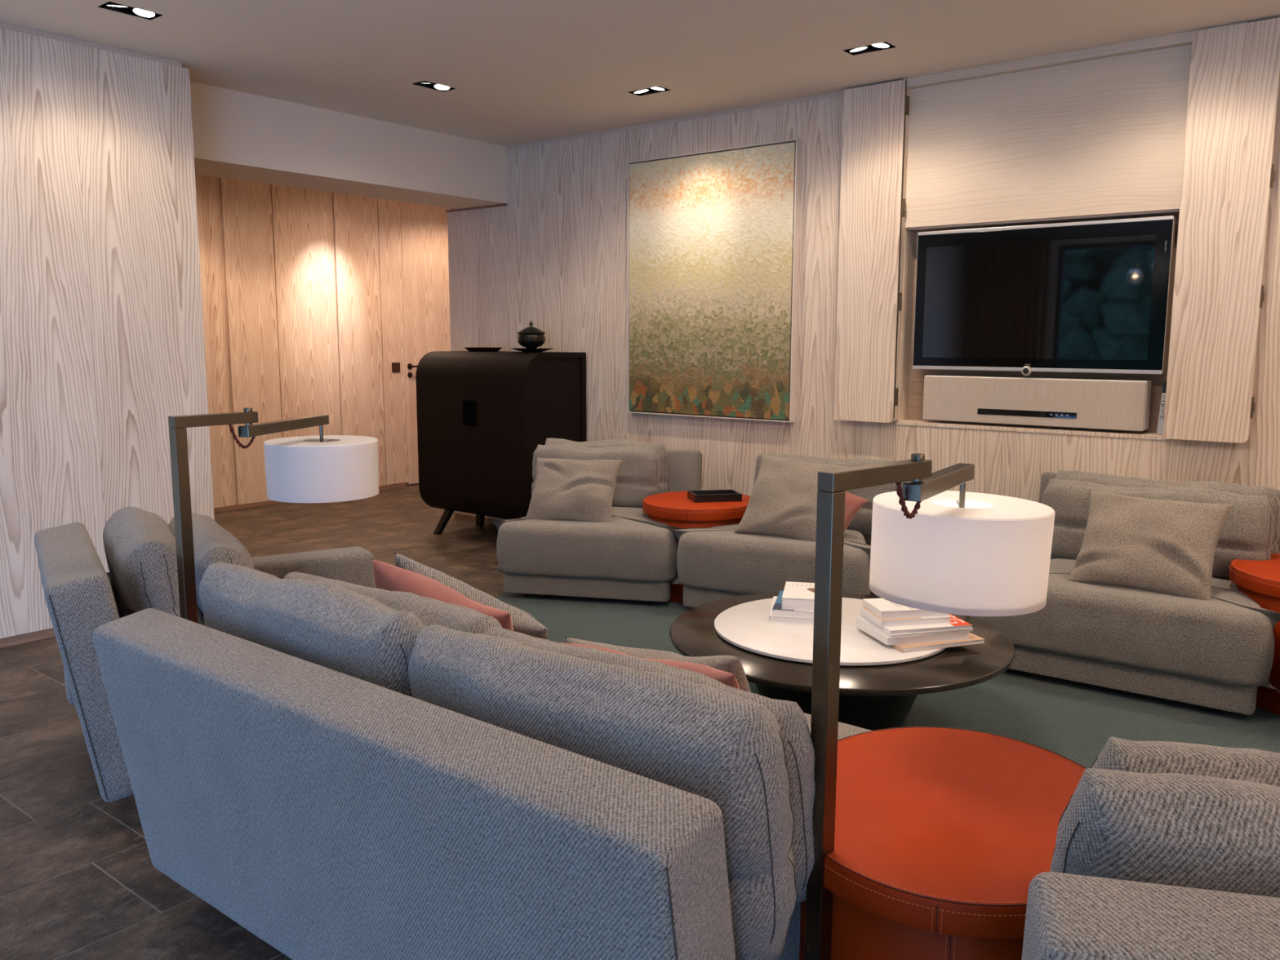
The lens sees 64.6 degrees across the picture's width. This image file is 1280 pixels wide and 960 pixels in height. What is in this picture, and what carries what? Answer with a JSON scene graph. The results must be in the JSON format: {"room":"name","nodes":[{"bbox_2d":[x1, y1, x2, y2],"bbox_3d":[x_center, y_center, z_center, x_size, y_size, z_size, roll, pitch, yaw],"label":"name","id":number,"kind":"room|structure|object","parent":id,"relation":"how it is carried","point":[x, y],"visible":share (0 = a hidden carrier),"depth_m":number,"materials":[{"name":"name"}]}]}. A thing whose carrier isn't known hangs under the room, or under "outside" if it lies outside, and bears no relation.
{"room":"living room","nodes":[
{"label":"living room","id":0,"kind":"room"},
{"bbox_2d":[0,27,214,638],"bbox_3d":[-3.817,-0.396,2.933,0.142,2.595,5.260,6,10,38],"label":"wall","id":1,"kind":"structure","parent":0,"point":[102,331],"depth_m":4.49,"materials":[{"name":"beige wood"}]},
{"bbox_2d":[0,627,55,648],"bbox_3d":[-3.448,0.819,3.474,0.014,0.041,4.220,6,10,38],"label":"baseboard","id":2,"kind":"structure","parent":1,"relation":"attached to","point":[49,633],"depth_m":4.42,"materials":[{"name":"beige wood"}]},
{"bbox_2d":[0,22,175,65],"bbox_3d":[-3.462,-1.717,3.100,0.006,0.023,4.160,6,10,38],"label":"trim","id":3,"kind":"structure","parent":1,"relation":"attached to","point":[6,26],"depth_m":4.40,"materials":[{"name":"beige"}]},
{"bbox_2d":[195,173,418,508],"bbox_3d":[-2.789,-1.131,8.231,0.170,2.595,6.700,6,10,38],"label":"wall","id":4,"kind":"structure","parent":0,"point":[302,296],"depth_m":8.11,"materials":[{"name":"beige wood"}]},
{"bbox_2d":[213,482,407,512],"bbox_3d":[-3.389,0.256,7.548,0.016,0.034,4.100,6,10,38],"label":"baseboard","id":5,"kind":"structure","parent":4,"relation":"attached to","point":[404,484],"depth_m":8.00,"materials":[{"name":"brown wood"}]},
{"bbox_2d":[391,362,399,372],"bbox_3d":[-2.148,-0.991,8.915,0.011,0.084,0.084,6,10,38],"label":"light switch","id":6,"kind":"object","parent":4,"relation":"attached to","point":[395,366],"visible":1,"depth_m":8.91,"materials":[{"name":"brown metal"}]},
{"bbox_2d":[400,201,450,484],"bbox_3d":[-1.816,-1.276,9.274,0.083,2.570,0.820,6,10,38],"label":"door","id":7,"kind":"structure","parent":4,"relation":"in","point":[424,228],"depth_m":9.09,"materials":[{"name":"brown wood"}]},
{"bbox_2d":[0,484,971,959],"bbox_3d":[-0.631,0.801,4.171,11.200,0.100,10.900,6,10,38],"label":"floor","id":8,"kind":"structure","parent":0,"point":[79,880],"depth_m":2.85,"materials":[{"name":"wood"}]},
{"bbox_2d":[168,407,378,623],"bbox_3d":[-1.105,0.343,2.987,0.340,1.132,0.850,4,9,26],"label":"floor lamp","id":9,"kind":"object","parent":8,"relation":"on","point":[321,468],"visible":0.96,"depth_m":3.00,"materials":[{"name":"fabric"}]},
{"bbox_2d":[415,351,586,534],"bbox_3d":[-0.923,-0.225,6.691,1.025,1.235,0.556,6,10,38],"label":"cabinet","id":10,"kind":"object","parent":8,"relation":"on","point":[482,417],"visible":0.89,"depth_m":6.42,"materials":[{"name":"brown wood"}]},
{"bbox_2d":[463,346,502,351],"bbox_3d":[-1.045,-0.870,6.744,0.296,0.028,0.222,6,10,38],"label":"tray","id":11,"kind":"object","parent":10,"relation":"on","point":[468,348],"visible":1,"depth_m":6.66,"materials":[{"name":"black paint"}]},
{"bbox_2d":[511,347,552,352],"bbox_3d":[-0.683,-0.821,6.407,0.276,0.026,0.276,6,10,38],"label":"dish","id":12,"kind":"object","parent":10,"relation":"on","point":[522,349],"visible":0.99,"depth_m":6.33,"materials":[{"name":"black paint"}]},
{"bbox_2d":[516,320,545,348],"bbox_3d":[-0.687,-0.912,6.398,0.185,0.192,0.185,6,10,38],"label":"urn","id":13,"kind":"object","parent":12,"relation":"on","point":[531,337],"visible":0.84,"depth_m":6.34,"materials":[{"name":"grey metal"}]},
{"bbox_2d":[493,592,1279,768],"bbox_3d":[0.795,0.853,3.416,4.630,0.012,3.100,6,10,38],"label":"rug","id":14,"kind":"object","parent":8,"relation":"on","point":[1075,721],"visible":0.02,"depth_m":3.64,"materials":[{"name":"teal carpet"}]},
{"bbox_2d":[34,506,375,802],"bbox_3d":[-1.205,0.484,3.256,1.233,0.753,0.988,-5,9,-32],"label":"sofa","id":15,"kind":"object","parent":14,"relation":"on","point":[81,597],"visible":0.35,"depth_m":2.83,"materials":[{"name":"grey fabric"}]},
{"bbox_2d":[102,506,204,625],"bbox_3d":[-1.527,0.313,3.165,0.215,0.395,0.755,-16,15,-29],"label":"cushion","id":16,"kind":"object","parent":15,"relation":"on","point":[140,545],"depth_m":2.88,"materials":[{"name":"grey fabric"}]},
{"bbox_2d":[168,512,254,618],"bbox_3d":[-1.364,0.318,3.236,0.203,0.360,0.730,-19,17,-29],"label":"cushion","id":17,"kind":"object","parent":15,"relation":"on","point":[212,544],"depth_m":2.98,"materials":[{"name":"grey fabric"}]},
{"bbox_2d":[92,562,871,959],"bbox_3d":[-0.182,0.598,2.235,1.657,0.813,1.273,6,10,38],"label":"sofa","id":18,"kind":"object","parent":14,"relation":"on","point":[340,770],"visible":0.94,"depth_m":1.64,"materials":[{"name":"grey fabric"}]},
{"bbox_2d":[198,562,425,697],"bbox_3d":[-0.692,0.424,2.181,0.770,0.461,0.182,7,20,39],"label":"cushion","id":19,"kind":"object","parent":18,"relation":"on","point":[327,624],"depth_m":2.01,"materials":[{"name":"grey fabric"}]},
{"bbox_2d":[284,571,502,634],"bbox_3d":[-0.560,0.434,2.289,0.731,0.408,0.180,6,21,37],"label":"cushion","id":20,"kind":"object","parent":18,"relation":"on","point":[430,611],"depth_m":2.12,"materials":[{"name":"grey fabric"}]},
{"bbox_2d":[371,558,513,631],"bbox_3d":[-0.461,0.409,2.453,0.483,0.438,0.215,5,9,30],"label":"throw pillow","id":21,"kind":"object","parent":18,"relation":"on","point":[387,576],"visible":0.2,"depth_m":2.38,"materials":[{"name":"pink fabric"}]},
{"bbox_2d":[394,552,547,639],"bbox_3d":[-0.427,0.420,2.593,0.540,0.489,0.259,3,8,21],"label":"throw pillow","id":22,"kind":"object","parent":18,"relation":"on","point":[522,622],"visible":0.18,"depth_m":2.47,"materials":[{"name":"fabric"}]},
{"bbox_2d":[408,624,796,959],"bbox_3d":[-0.093,0.498,1.726,0.798,0.436,0.198,6,20,38],"label":"cushion","id":23,"kind":"object","parent":18,"relation":"on","point":[726,748],"depth_m":1.51,"materials":[{"name":"grey fabric"}]},
{"bbox_2d":[558,641,739,688],"bbox_3d":[0.060,0.510,2.044,0.505,0.389,0.204,8,11,44],"label":"throw pillow","id":24,"kind":"object","parent":18,"relation":"on","point":[726,678],"visible":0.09,"depth_m":1.89,"materials":[{"name":"pink fabric"}]},
{"bbox_2d":[482,626,815,902],"bbox_3d":[-0.023,0.501,1.886,0.798,0.388,0.186,7,22,39],"label":"cushion","id":25,"kind":"object","parent":18,"relation":"on","point":[798,747],"depth_m":1.64,"materials":[{"name":"grey fabric"}]},
{"bbox_2d":[564,637,751,692],"bbox_3d":[0.089,0.532,2.213,0.240,0.450,0.554,-7,11,-41],"label":"throw pillow","id":26,"kind":"object","parent":18,"relation":"on","point":[729,664],"visible":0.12,"depth_m":2.05,"materials":[{"name":"fabric"}]},
{"bbox_2d":[735,712,871,959],"bbox_3d":[-0.150,0.730,2.295,1.656,0.272,1.169,6,10,38],"label":"seat cushion","id":27,"kind":"object","parent":18,"relation":"on","point":[786,946],"depth_m":1.80,"materials":[{"name":"grey fabric"}]},
{"bbox_2d":[488,438,702,604],"bbox_3d":[-0.169,0.180,5.478,1.040,0.748,1.099,2,8,12],"label":"sofa","id":28,"kind":"object","parent":14,"relation":"on","point":[633,557],"visible":0.72,"depth_m":5.04,"materials":[{"name":"grey fabric"}]},
{"bbox_2d":[525,457,622,522],"bbox_3d":[-0.344,0.059,5.203,0.471,0.318,0.234,2,8,12],"label":"throw pillow","id":29,"kind":"object","parent":28,"relation":"on","point":[565,489],"visible":0.94,"depth_m":5.15,"materials":[{"name":"grey fabric"}]},
{"bbox_2d":[488,506,682,582],"bbox_3d":[-0.181,0.292,5.444,1.040,0.270,0.999,2,8,12],"label":"seat cushion","id":30,"kind":"object","parent":28,"relation":"on","point":[633,547],"depth_m":4.98,"materials":[{"name":"grey fabric"}]},
{"bbox_2d":[531,444,660,507],"bbox_3d":[-0.251,-0.011,5.627,0.734,0.365,0.184,2,-3,12],"label":"cushion","id":31,"kind":"object","parent":28,"relation":"on","point":[638,477],"depth_m":5.52,"materials":[{"name":"grey fabric"}]},
{"bbox_2d":[544,438,668,493],"bbox_3d":[-0.209,-0.042,5.776,0.760,0.392,0.199,2,-1,14],"label":"cushion","id":32,"kind":"object","parent":28,"relation":"on","point":[662,453],"depth_m":5.69,"materials":[{"name":"grey fabric"}]},
{"bbox_2d":[642,490,750,602],"bbox_3d":[0.311,0.340,5.312,0.604,0.479,0.662,3,8,16],"label":"table","id":33,"kind":"object","parent":14,"relation":"on","point":[673,508],"visible":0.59,"depth_m":5.05,"materials":[{"name":"orange leather"}]},
{"bbox_2d":[687,489,742,502],"bbox_3d":[0.389,0.083,5.285,0.250,0.038,0.164,-1,8,-11],"label":"tray","id":34,"kind":"object","parent":33,"relation":"on","point":[704,495],"visible":1,"depth_m":5.22,"materials":[{"name":"black paint"}]},
{"bbox_2d":[666,453,908,607],"bbox_3d":[0.785,0.260,5.027,1.050,0.720,0.972,4,9,27],"label":"sofa","id":35,"kind":"object","parent":14,"relation":"on","point":[718,562],"visible":0.32,"depth_m":4.71,"materials":[{"name":"grey fabric"}]},
{"bbox_2d":[666,523,871,595],"bbox_3d":[0.761,0.357,4.995,1.049,0.272,0.869,4,9,27],"label":"seat cushion","id":36,"kind":"object","parent":35,"relation":"on","point":[718,560],"depth_m":4.67,"materials":[{"name":"grey fabric"}]},
{"bbox_2d":[734,453,849,542],"bbox_3d":[0.726,0.097,4.774,0.493,0.388,0.273,5,9,29],"label":"throw pillow","id":37,"kind":"object","parent":35,"relation":"on","point":[783,501],"visible":0.69,"depth_m":4.74,"materials":[{"name":"grey fabric"}]},
{"bbox_2d":[772,453,902,491],"bbox_3d":[0.979,0.058,5.184,0.710,0.364,0.192,4,0,28],"label":"cushion","id":38,"kind":"object","parent":35,"relation":"on","point":[860,461],"depth_m":5.14,"materials":[{"name":"grey fabric"}]},
{"bbox_2d":[844,490,868,531],"bbox_3d":[0.872,0.144,4.766,0.372,0.341,0.154,6,10,35],"label":"throw pillow","id":39,"kind":"object","parent":35,"relation":"on","point":[853,504],"visible":0.19,"depth_m":4.69,"materials":[{"name":"pink fabric"}]},
{"bbox_2d":[846,483,895,534],"bbox_3d":[0.912,0.095,5.053,0.712,0.335,0.174,4,-3,27],"label":"cushion","id":40,"kind":"object","parent":35,"relation":"on","point":[861,523],"depth_m":4.88,"materials":[{"name":"grey fabric"}]},
{"bbox_2d":[669,591,1014,731],"bbox_3d":[0.653,0.677,3.386,1.112,0.345,1.112,6,10,38],"label":"coffee table","id":41,"kind":"object","parent":14,"relation":"on","point":[882,696],"visible":0.52,"depth_m":3.11,"materials":[{"name":"black"}]},
{"bbox_2d":[714,597,946,666],"bbox_3d":[0.636,0.493,3.379,0.774,0.020,0.774,6,10,38],"label":"disc","id":42,"kind":"object","parent":41,"relation":"on","point":[748,626],"visible":0.63,"depth_m":3.24,"materials":[{"name":"white paint"}]},
{"bbox_2d":[768,595,813,623],"bbox_3d":[0.567,0.453,3.532,0.215,0.018,0.270,2,8,10],"label":"book","id":43,"kind":"object","parent":42,"relation":"on","point":[771,618],"visible":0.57,"depth_m":3.41,"materials":[{"name":"white paper"}]},
{"bbox_2d":[772,590,813,617],"bbox_3d":[0.578,0.434,3.527,0.205,0.021,0.265,2,8,13],"label":"book","id":44,"kind":"object","parent":43,"relation":"on","point":[776,610],"visible":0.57,"depth_m":3.42,"materials":[{"name":"white paper"}]},
{"bbox_2d":[774,590,783,603],"bbox_3d":[0.523,0.415,3.581,0.072,0.001,0.182,2,8,13],"label":"picture","id":45,"kind":"object","parent":44,"relation":"on","point":[779,600],"depth_m":3.57,"materials":[{"name":"blue paper"}]},
{"bbox_2d":[772,603,794,610],"bbox_3d":[0.492,0.433,3.453,0.072,0.001,0.082,2,8,13],"label":"picture","id":46,"kind":"object","parent":44,"relation":"on","point":[777,606],"depth_m":3.44},
{"bbox_2d":[781,581,814,610],"bbox_3d":[0.589,0.404,3.517,0.175,0.040,0.235,2,8,11],"label":"book","id":47,"kind":"object","parent":44,"relation":"on","point":[800,596],"visible":0.51,"depth_m":3.44,"materials":[{"name":"white paper"}]},
{"bbox_2d":[807,587,814,592],"bbox_3d":[0.613,0.386,3.502,0.039,0.001,0.101,-4,9,-27],"label":"print","id":48,"kind":"object","parent":47,"relation":"on","point":[809,589],"depth_m":3.52,"materials":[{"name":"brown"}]},
{"bbox_2d":[862,631,984,652],"bbox_3d":[0.904,0.498,3.234,0.300,0.013,0.225,-3,8,-19],"label":"book","id":49,"kind":"object","parent":42,"relation":"on","point":[974,639],"visible":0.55,"depth_m":3.13,"materials":[{"name":"white paper"}]},
{"bbox_2d":[855,618,969,645],"bbox_3d":[0.871,0.477,3.245,0.285,0.024,0.215,-2,8,-14],"label":"book","id":50,"kind":"object","parent":49,"relation":"on","point":[873,633],"visible":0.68,"depth_m":3.15,"materials":[{"name":"white paper"}]},
{"bbox_2d":[857,617,973,638],"bbox_3d":[0.878,0.461,3.242,0.290,0.009,0.215,-2,8,-16],"label":"magazine","id":51,"kind":"object","parent":50,"relation":"on","point":[860,619],"visible":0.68,"depth_m":3.15,"materials":[{"name":"white paper"}]},
{"bbox_2d":[859,613,972,635],"bbox_3d":[0.880,0.450,3.240,0.280,0.014,0.215,-2,8,-13],"label":"magazine","id":52,"kind":"object","parent":51,"relation":"on","point":[957,624],"visible":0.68,"depth_m":3.15,"materials":[{"name":"white paper"}]},
{"bbox_2d":[859,606,951,626],"bbox_3d":[0.849,0.432,3.247,0.235,0.019,0.165,-1,8,-11],"label":"book","id":53,"kind":"object","parent":52,"relation":"on","point":[931,620],"visible":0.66,"depth_m":3.17,"materials":[{"name":"white paper"}]},
{"bbox_2d":[862,598,948,618],"bbox_3d":[0.853,0.409,3.255,0.225,0.024,0.155,-1,8,-9],"label":"book","id":54,"kind":"object","parent":53,"relation":"on","point":[882,608],"visible":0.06,"depth_m":3.19,"materials":[{"name":"white paper"}]},
{"bbox_2d":[799,726,1086,959],"bbox_3d":[0.574,0.819,1.878,0.622,0.479,0.730,4,9,23],"label":"table","id":55,"kind":"object","parent":14,"relation":"on","point":[943,834],"visible":0.54,"depth_m":1.69,"materials":[{"name":"orange leather"}]},
{"bbox_2d":[972,470,1279,715],"bbox_3d":[2.012,0.385,4.085,1.139,0.739,1.054,6,10,37],"label":"sofa","id":56,"kind":"object","parent":14,"relation":"on","point":[1214,655],"visible":0.65,"depth_m":3.73,"materials":[{"name":"grey fabric"}]},
{"bbox_2d":[972,557,1279,689],"bbox_3d":[1.980,0.491,4.057,1.138,0.272,0.948,6,10,37],"label":"seat cushion","id":57,"kind":"object","parent":56,"relation":"on","point":[1226,641],"depth_m":3.62,"materials":[{"name":"grey fabric"}]},
{"bbox_2d":[1067,489,1232,600],"bbox_3d":[1.908,0.242,3.806,0.500,0.340,0.290,6,10,38],"label":"throw pillow","id":58,"kind":"object","parent":56,"relation":"on","point":[1162,546],"visible":0.99,"depth_m":3.74,"materials":[{"name":"grey fabric"}]},
{"bbox_2d":[1040,478,1274,578],"bbox_3d":[2.084,0.201,4.149,0.873,0.370,0.192,6,-2,37],"label":"cushion","id":59,"kind":"object","parent":56,"relation":"on","point":[1247,531],"depth_m":4.04,"materials":[{"name":"grey fabric"}]},
{"bbox_2d":[1053,470,1279,554],"bbox_3d":[2.177,0.177,4.271,0.895,0.383,0.196,6,1,38],"label":"cushion","id":60,"kind":"object","parent":56,"relation":"on","point":[1273,495],"depth_m":4.17,"materials":[{"name":"grey fabric"}]},
{"bbox_2d":[1021,736,1279,959],"bbox_3d":[1.012,0.716,1.574,0.962,0.769,1.202,2,8,13],"label":"sofa","id":61,"kind":"object","parent":14,"relation":"on","point":[1163,850],"visible":0.87,"depth_m":1.20,"materials":[{"name":"grey fabric"}]},
{"bbox_2d":[1049,768,1279,897],"bbox_3d":[0.943,0.580,1.251,0.824,0.416,0.192,2,18,14],"label":"cushion","id":62,"kind":"object","parent":61,"relation":"on","point":[1193,831],"depth_m":1.22,"materials":[{"name":"grey fabric"}]},
{"bbox_2d":[1091,736,1279,786],"bbox_3d":[0.960,0.566,1.424,0.658,0.401,0.175,2,21,13],"label":"cushion","id":63,"kind":"object","parent":61,"relation":"on","point":[1253,765],"depth_m":1.39,"materials":[{"name":"grey fabric"}]},
{"bbox_2d":[1228,553,1279,715],"bbox_3d":[2.490,0.569,3.715,0.656,0.479,0.596,-7,11,-41],"label":"table","id":64,"kind":"object","parent":14,"relation":"on","point":[1260,580],"visible":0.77,"depth_m":3.60,"materials":[{"name":"orange leather"}]},
{"bbox_2d":[804,453,1055,959],"bbox_3d":[0.488,0.505,1.869,0.341,1.128,0.794,6,10,38],"label":"floor lamp","id":65,"kind":"object","parent":8,"relation":"on","point":[935,548],"visible":1,"depth_m":1.83,"materials":[{"name":"fabric"}]},
{"bbox_2d":[517,333,545,348],"bbox_3d":[-0.687,-0.870,6.404,0.178,0.108,0.178,6,10,38],"label":"bowl","id":66,"kind":"object","parent":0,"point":[526,340],"depth_m":6.34,"materials":[{"name":"grey metal"}]},
{"bbox_2d":[0,0,1279,146],"bbox_3d":[-0.624,-1.829,3.805,11.200,0.020,10.900,6,10,38],"label":"ceiling","id":67,"kind":"structure","parent":0,"point":[521,72],"depth_m":4.38,"materials":[{"name":"beige paint"}]},
{"bbox_2d":[97,1,163,20],"bbox_3d":[-2.006,-1.895,3.981,0.103,0.105,0.208,6,10,38],"label":"recessed light","id":68,"kind":"object","parent":67,"relation":"in","point":[111,6],"visible":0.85,"depth_m":4.02,"materials":[{"name":"black metal"}]},
{"bbox_2d":[412,80,455,91],"bbox_3d":[-1.051,-2.056,5.159,0.103,0.105,0.208,6,10,38],"label":"recessed light","id":69,"kind":"object","parent":67,"relation":"in","point":[424,83],"visible":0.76,"depth_m":5.20,"materials":[{"name":"black"}]},
{"bbox_2d":[628,86,671,96],"bbox_3d":[0.048,-2.066,5.247,0.208,0.105,0.103,6,10,38],"label":"recessed light","id":70,"kind":"object","parent":67,"relation":"in","point":[657,89],"visible":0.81,"depth_m":5.29,"materials":[{"name":"black"}]},
{"bbox_2d":[842,41,896,55],"bbox_3d":[1.014,-1.955,4.470,0.208,0.105,0.103,6,10,38],"label":"recessed light","id":71,"kind":"object","parent":67,"relation":"in","point":[882,46],"visible":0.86,"depth_m":4.51,"materials":[{"name":"black"}]},
{"bbox_2d":[447,95,896,519],"bbox_3d":[0.940,-1.012,7.451,3.466,2.595,3.077,6,10,38],"label":"wall","id":72,"kind":"structure","parent":0,"point":[553,258],"depth_m":6.31,"materials":[{"name":"light whitewashed wood veneer"}]},
{"bbox_2d":[189,81,507,208],"bbox_3d":[-1.998,-1.916,5.821,0.497,0.371,2.923,6,10,38],"label":"beam","id":73,"kind":"structure","parent":72,"relation":"attached to","point":[239,135],"depth_m":5.83,"materials":[{"name":"beige paint"}]},
{"bbox_2d":[454,512,495,524],"bbox_3d":[1.789,0.620,5.014,8.092,0.039,0.013,6,10,38],"label":"baseboard","id":74,"kind":"structure","parent":72,"relation":"attached to","point":[459,516],"depth_m":7.41,"materials":[{"name":"brown wood"}]},
{"bbox_2d":[445,203,507,212],"bbox_3d":[-1.131,-1.885,7.017,0.612,0.014,0.029,6,10,38],"label":"trim","id":75,"kind":"structure","parent":72,"relation":"attached to","point":[504,204],"depth_m":7.00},
{"bbox_2d":[506,91,843,150],"bbox_3d":[0.229,-2.096,5.902,2.854,0.023,0.013,6,10,38],"label":"trim","id":76,"kind":"structure","parent":72,"relation":"attached to","point":[840,93],"depth_m":5.86,"materials":[{"name":"beige"}]},
{"bbox_2d":[626,138,801,422],"bbox_3d":[0.391,-1.119,5.862,1.170,1.510,0.046,6,10,38],"label":"painting","id":77,"kind":"object","parent":72,"relation":"attached to","point":[713,236],"visible":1,"depth_m":5.81,"materials":[{"name":"paint"}]},
{"bbox_2d":[893,22,1279,502],"bbox_3d":[3.246,-0.499,3.819,4.736,2.595,0.330,6,10,38],"label":"wall","id":78,"kind":"structure","parent":0,"point":[1097,133],"depth_m":4.64,"materials":[{"name":"beige wood"}]},
{"bbox_2d":[833,79,909,422],"bbox_3d":[1.189,-1.145,5.199,0.346,1.688,0.054,6,10,38],"label":"door","id":79,"kind":"structure","parent":78,"relation":"in","point":[871,211],"depth_m":5.17,"materials":[{"name":"beige wood"}]},
{"bbox_2d":[922,374,1151,431],"bbox_3d":[1.882,-0.380,4.874,1.036,0.224,0.133,6,10,38],"label":"soundbar","id":80,"kind":"object","parent":78,"relation":"attached to","point":[1084,403],"visible":1,"depth_m":4.79,"materials":[{"name":"beige fabric"}]},
{"bbox_2d":[912,215,1176,376],"bbox_3d":[1.877,-0.848,4.805,1.161,0.702,0.148,6,10,38],"label":"television","id":81,"kind":"object","parent":78,"relation":"attached to","point":[1083,296],"visible":1,"depth_m":4.72,"materials":[{"name":"black glass"}]},
{"bbox_2d":[1156,381,1166,435],"bbox_3d":[2.334,-0.317,4.486,0.062,0.238,0.028,6,10,38],"label":"remote control","id":82,"kind":"object","parent":78,"relation":"on","point":[1162,411],"visible":0.47,"depth_m":4.49,"materials":[{"name":"silver metal"}]},
{"bbox_2d":[1162,17,1279,443],"bbox_3d":[2.430,-1.005,4.218,0.332,1.688,0.054,6,10,38],"label":"door","id":83,"kind":"structure","parent":78,"relation":"in","point":[1228,172],"depth_m":4.19,"materials":[{"name":"beige wood"}]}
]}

